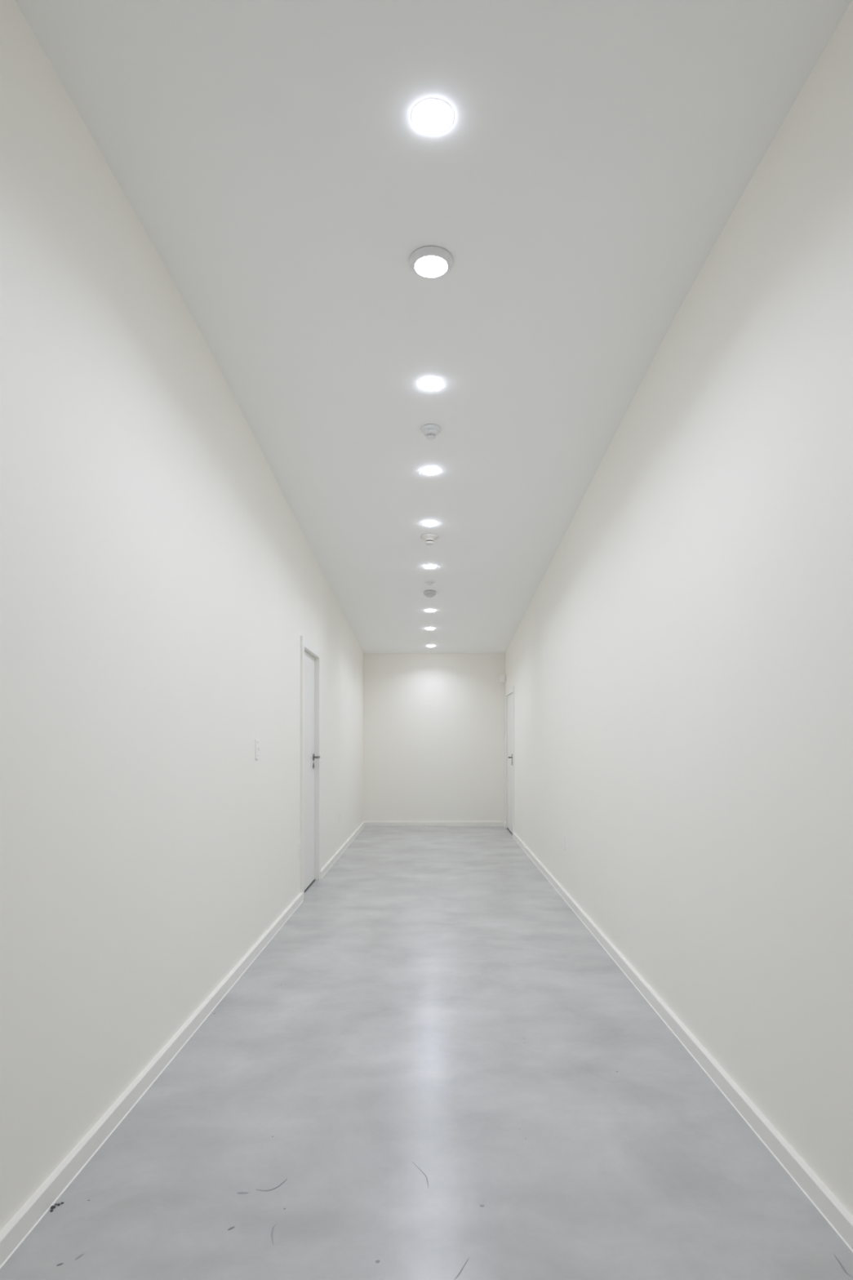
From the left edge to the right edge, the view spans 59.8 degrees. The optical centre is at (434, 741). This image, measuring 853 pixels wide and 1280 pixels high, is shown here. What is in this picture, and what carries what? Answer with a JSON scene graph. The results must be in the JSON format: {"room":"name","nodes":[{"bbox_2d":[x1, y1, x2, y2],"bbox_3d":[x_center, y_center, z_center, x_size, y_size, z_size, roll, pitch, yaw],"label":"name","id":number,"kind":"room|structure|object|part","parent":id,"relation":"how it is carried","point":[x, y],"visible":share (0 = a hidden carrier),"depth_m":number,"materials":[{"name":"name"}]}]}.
{"room":"corridor","nodes":[
{"label":"corridor","id":0,"kind":"room"},
{"bbox_2d":[0,0,363,1231],"bbox_3d":[-1.156,-0.318,4.425,0.120,3.235,14.290,0,0,0],"label":"wall","id":1,"kind":"structure","parent":0,"point":[160,585],"depth_m":2.54,"materials":[{"name":"paint"}]},
{"bbox_2d":[0,893,303,1268],"bbox_3d":[-1.083,1.268,1.735,0.026,0.064,8.670,0,0,0],"label":"baseboard","id":2,"kind":"structure","parent":1,"relation":"attached to","point":[20,1226],"depth_m":2.49,"materials":[{"name":"white paint"}]},
{"bbox_2d":[255,739,259,759],"bbox_3d":[-1.086,0.045,4.575,0.020,0.120,0.078,0,0,0],"label":"light switch","id":3,"kind":"object","parent":1,"relation":"attached to","point":[257,741],"visible":1,"depth_m":4.57,"materials":[{"name":"white plastic"}]},
{"bbox_2d":[298,840,300,857],"bbox_3d":[-1.092,0.870,6.020,0.008,0.118,0.072,0,0,0],"label":"wall outlet","id":4,"kind":"object","parent":1,"relation":"attached to","point":[300,841],"visible":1,"depth_m":6.00,"materials":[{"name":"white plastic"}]},
{"bbox_2d":[300,635,320,899],"bbox_3d":[-1.138,0.216,6.555,0.156,2.168,0.970,0,0,0],"label":"door","id":5,"kind":"structure","parent":1,"relation":"in","point":[310,655],"depth_m":6.73,"materials":[{"name":"white paint"}]},
{"bbox_3d":[-1.087,0.216,6.110,0.018,2.168,0.080,0,0,0],"label":"casing","id":6,"kind":"part","parent":5,"relation":"part of","materials":[{"name":"white paint"}]},
{"bbox_3d":[-1.087,-0.828,6.555,0.018,0.080,0.810,0,0,0],"label":"casing","id":7,"kind":"part","parent":5,"relation":"part of","materials":[{"name":"white paint"}]},
{"bbox_3d":[-1.087,0.216,7.000,0.018,2.168,0.080,0,0,0],"label":"casing","id":8,"kind":"part","parent":5,"relation":"part of","materials":[{"name":"white paint"}]},
{"bbox_2d":[320,822,364,878],"bbox_3d":[-1.083,1.268,9.234,0.026,0.064,4.388,0,0,0],"label":"baseboard","id":9,"kind":"structure","parent":1,"relation":"attached to","point":[327,866],"depth_m":8.49,"materials":[{"name":"white paint"}]},
{"bbox_2d":[0,826,852,1279],"bbox_3d":[-0.003,1.350,4.425,3.086,0.101,14.290,0,0,0],"label":"floor","id":10,"kind":"structure","parent":0,"point":[433,1068],"depth_m":2.49,"materials":[{"name":"concrete"}]},
{"bbox_2d":[50,1201,63,1211],"bbox_3d":[-1.059,1.297,2.075,0.019,0.006,0.044,0,0,19],"label":"clump","id":11,"kind":"object","parent":10,"relation":"on","point":[61,1202],"visible":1,"depth_m":2.07,"materials":[{"name":"grey"}]},
{"bbox_2d":[14,0,852,653],"bbox_3d":[-0.003,-1.703,4.425,2.426,0.704,14.290,0,0,0],"label":"ceiling","id":12,"kind":"structure","parent":0,"point":[595,155],"depth_m":2.73,"materials":[{"name":"white paint"}]},
{"bbox_2d":[421,533,438,546],"bbox_3d":[-0.040,-1.695,6.259,0.147,0.078,0.146,0,0,19],"label":"smoke detector","id":13,"kind":"object","parent":12,"relation":"attached to","point":[429,539],"visible":1,"depth_m":6.22,"materials":[{"name":"grey plastic"}]},
{"bbox_2d":[421,520,438,526],"bbox_3d":[-0.035,-1.746,5.951,0.138,0.020,0.138,0,0,3],"label":"recessed light","id":14,"kind":"object","parent":12,"relation":"in","point":[428,522],"visible":1,"depth_m":5.92,"materials":[{"name":"white paint"}]},
{"bbox_2d":[424,580,435,586],"bbox_3d":[-0.046,-1.617,7.584,0.114,0.042,0.113,0,0,4],"label":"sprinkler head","id":15,"kind":"object","parent":12,"relation":"attached to","point":[429,582],"visible":1,"depth_m":7.57},
{"bbox_2d":[423,590,436,597],"bbox_3d":[-0.048,-1.579,7.961,0.138,0.066,0.138,0,0,-11],"label":"smoke detector","id":16,"kind":"object","parent":12,"relation":"attached to","point":[428,593],"visible":1,"depth_m":7.92,"materials":[{"name":"grey plastic"}]},
{"bbox_2d":[422,564,437,568],"bbox_3d":[-0.041,-1.665,7.081,0.138,0.020,0.138,0,0,3],"label":"recessed light","id":17,"kind":"object","parent":12,"relation":"in","point":[428,566],"visible":1,"depth_m":7.05,"materials":[{"name":"white paint"}]},
{"bbox_2d":[423,564,435,568],"bbox_3d":[-0.041,-1.663,7.080,0.118,0.014,0.118,0,-4,0],"label":"diffuser","id":18,"kind":"object","parent":17,"relation":"attached to","point":[428,566],"depth_m":7.06,"materials":[{"name":"white plastic"}]},
{"bbox_2d":[424,608,435,612],"bbox_3d":[-0.049,-1.545,8.773,0.138,0.020,0.138,0,0,3],"label":"recessed light","id":19,"kind":"object","parent":12,"relation":"in","point":[426,610],"visible":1,"depth_m":8.75,"materials":[{"name":"white paint"}]},
{"bbox_2d":[425,626,435,630],"bbox_3d":[-0.057,-1.477,9.725,0.138,0.020,0.138,0,0,3],"label":"recessed light","id":20,"kind":"object","parent":12,"relation":"in","point":[428,628],"visible":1,"depth_m":9.70,"materials":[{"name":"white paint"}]},
{"bbox_2d":[420,466,440,475],"bbox_3d":[-0.028,-1.814,4.984,0.138,0.020,0.138,0,0,3],"label":"recessed light","id":21,"kind":"object","parent":12,"relation":"in","point":[428,470],"visible":1,"depth_m":4.96,"materials":[{"name":"white paint"}]},
{"bbox_2d":[417,377,444,391],"bbox_3d":[-0.019,-1.888,3.931,0.138,0.019,0.138,0,0,3],"label":"recessed light","id":22,"kind":"object","parent":12,"relation":"in","point":[428,384],"visible":1,"depth_m":3.91,"materials":[{"name":"white paint"}]},
{"bbox_2d":[421,424,440,439],"bbox_3d":[-0.021,-1.831,4.413,0.118,0.066,0.118,0,0,-7],"label":"smoke detector","id":23,"kind":"object","parent":12,"relation":"attached to","point":[430,431],"visible":1,"depth_m":4.38,"materials":[{"name":"grey plastic"}]},
{"bbox_2d":[409,246,453,278],"bbox_3d":[-0.013,-1.916,2.977,0.174,0.031,0.175,0,-1,0],"label":"ceiling light","id":24,"kind":"object","parent":12,"relation":"in","point":[426,262],"visible":1,"depth_m":2.95,"materials":[{"name":"grey plastic"}]},
{"bbox_2d":[415,255,447,276],"bbox_3d":[-0.013,-1.903,2.978,0.129,0.006,0.129,0,-1,0],"label":"diffuser","id":25,"kind":"object","parent":24,"relation":"attached to","point":[428,266],"depth_m":2.97,"materials":[{"name":"white plastic"}]},
{"bbox_2d":[410,97,454,134],"bbox_3d":[-0.006,-1.928,2.299,0.138,0.014,0.138,0,0,0],"label":"recessed light","id":26,"kind":"object","parent":12,"relation":"in","point":[429,116],"visible":1,"depth_m":2.29,"materials":[{"name":"white paint"}]},
{"bbox_2d":[363,653,505,822],"bbox_3d":[-0.003,-0.030,11.510,2.186,2.660,0.120,0,0,0],"label":"wall","id":27,"kind":"structure","parent":0,"point":[433,722],"depth_m":11.45,"materials":[{"name":"paint"}]},
{"bbox_2d":[364,822,503,826],"bbox_3d":[-0.003,1.268,11.439,2.186,0.064,0.022,0,0,0],"label":"baseboard","id":28,"kind":"structure","parent":27,"relation":"attached to","point":[366,824],"depth_m":11.43,"materials":[{"name":"white paint"}]},
{"bbox_2d":[505,0,852,1215],"bbox_3d":[1.150,-0.318,4.425,0.120,3.235,14.290,0,0,0],"label":"wall","id":29,"kind":"structure","parent":0,"point":[679,667],"depth_m":2.70,"materials":[{"name":"paint"}]},
{"bbox_2d":[506,685,514,834],"bbox_3d":[1.121,0.268,10.678,0.179,2.065,1.065,0,0,0],"label":"door","id":30,"kind":"structure","parent":29,"relation":"in","point":[509,692],"depth_m":10.65,"materials":[{"name":"white paint"}]},
{"bbox_3d":[1.083,0.268,11.170,0.014,2.065,0.080,0,0,0],"label":"casing","id":31,"kind":"part","parent":30,"relation":"part of","materials":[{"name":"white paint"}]},
{"bbox_3d":[1.083,-0.725,10.678,0.014,0.080,0.905,0,0,0],"label":"casing","id":32,"kind":"part","parent":30,"relation":"part of","materials":[{"name":"white paint"}]},
{"bbox_3d":[1.083,0.268,10.185,0.014,2.065,0.080,0,0,0],"label":"casing","id":33,"kind":"part","parent":30,"relation":"part of","materials":[{"name":"white paint"}]},
{"bbox_2d":[563,835,564,850],"bbox_3d":[1.086,0.850,6.226,0.008,0.118,0.072,0,0,0],"label":"wall outlet","id":34,"kind":"object","parent":29,"relation":"attached to","point":[563,835],"visible":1,"depth_m":6.21,"materials":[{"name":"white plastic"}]},
{"bbox_2d":[512,831,852,1252],"bbox_3d":[1.077,1.268,3.772,0.026,0.064,12.745,0,0,0],"label":"baseboard","id":35,"kind":"structure","parent":29,"relation":"attached to","point":[830,1207],"depth_m":2.64,"materials":[{"name":"white paint"}]}
]}

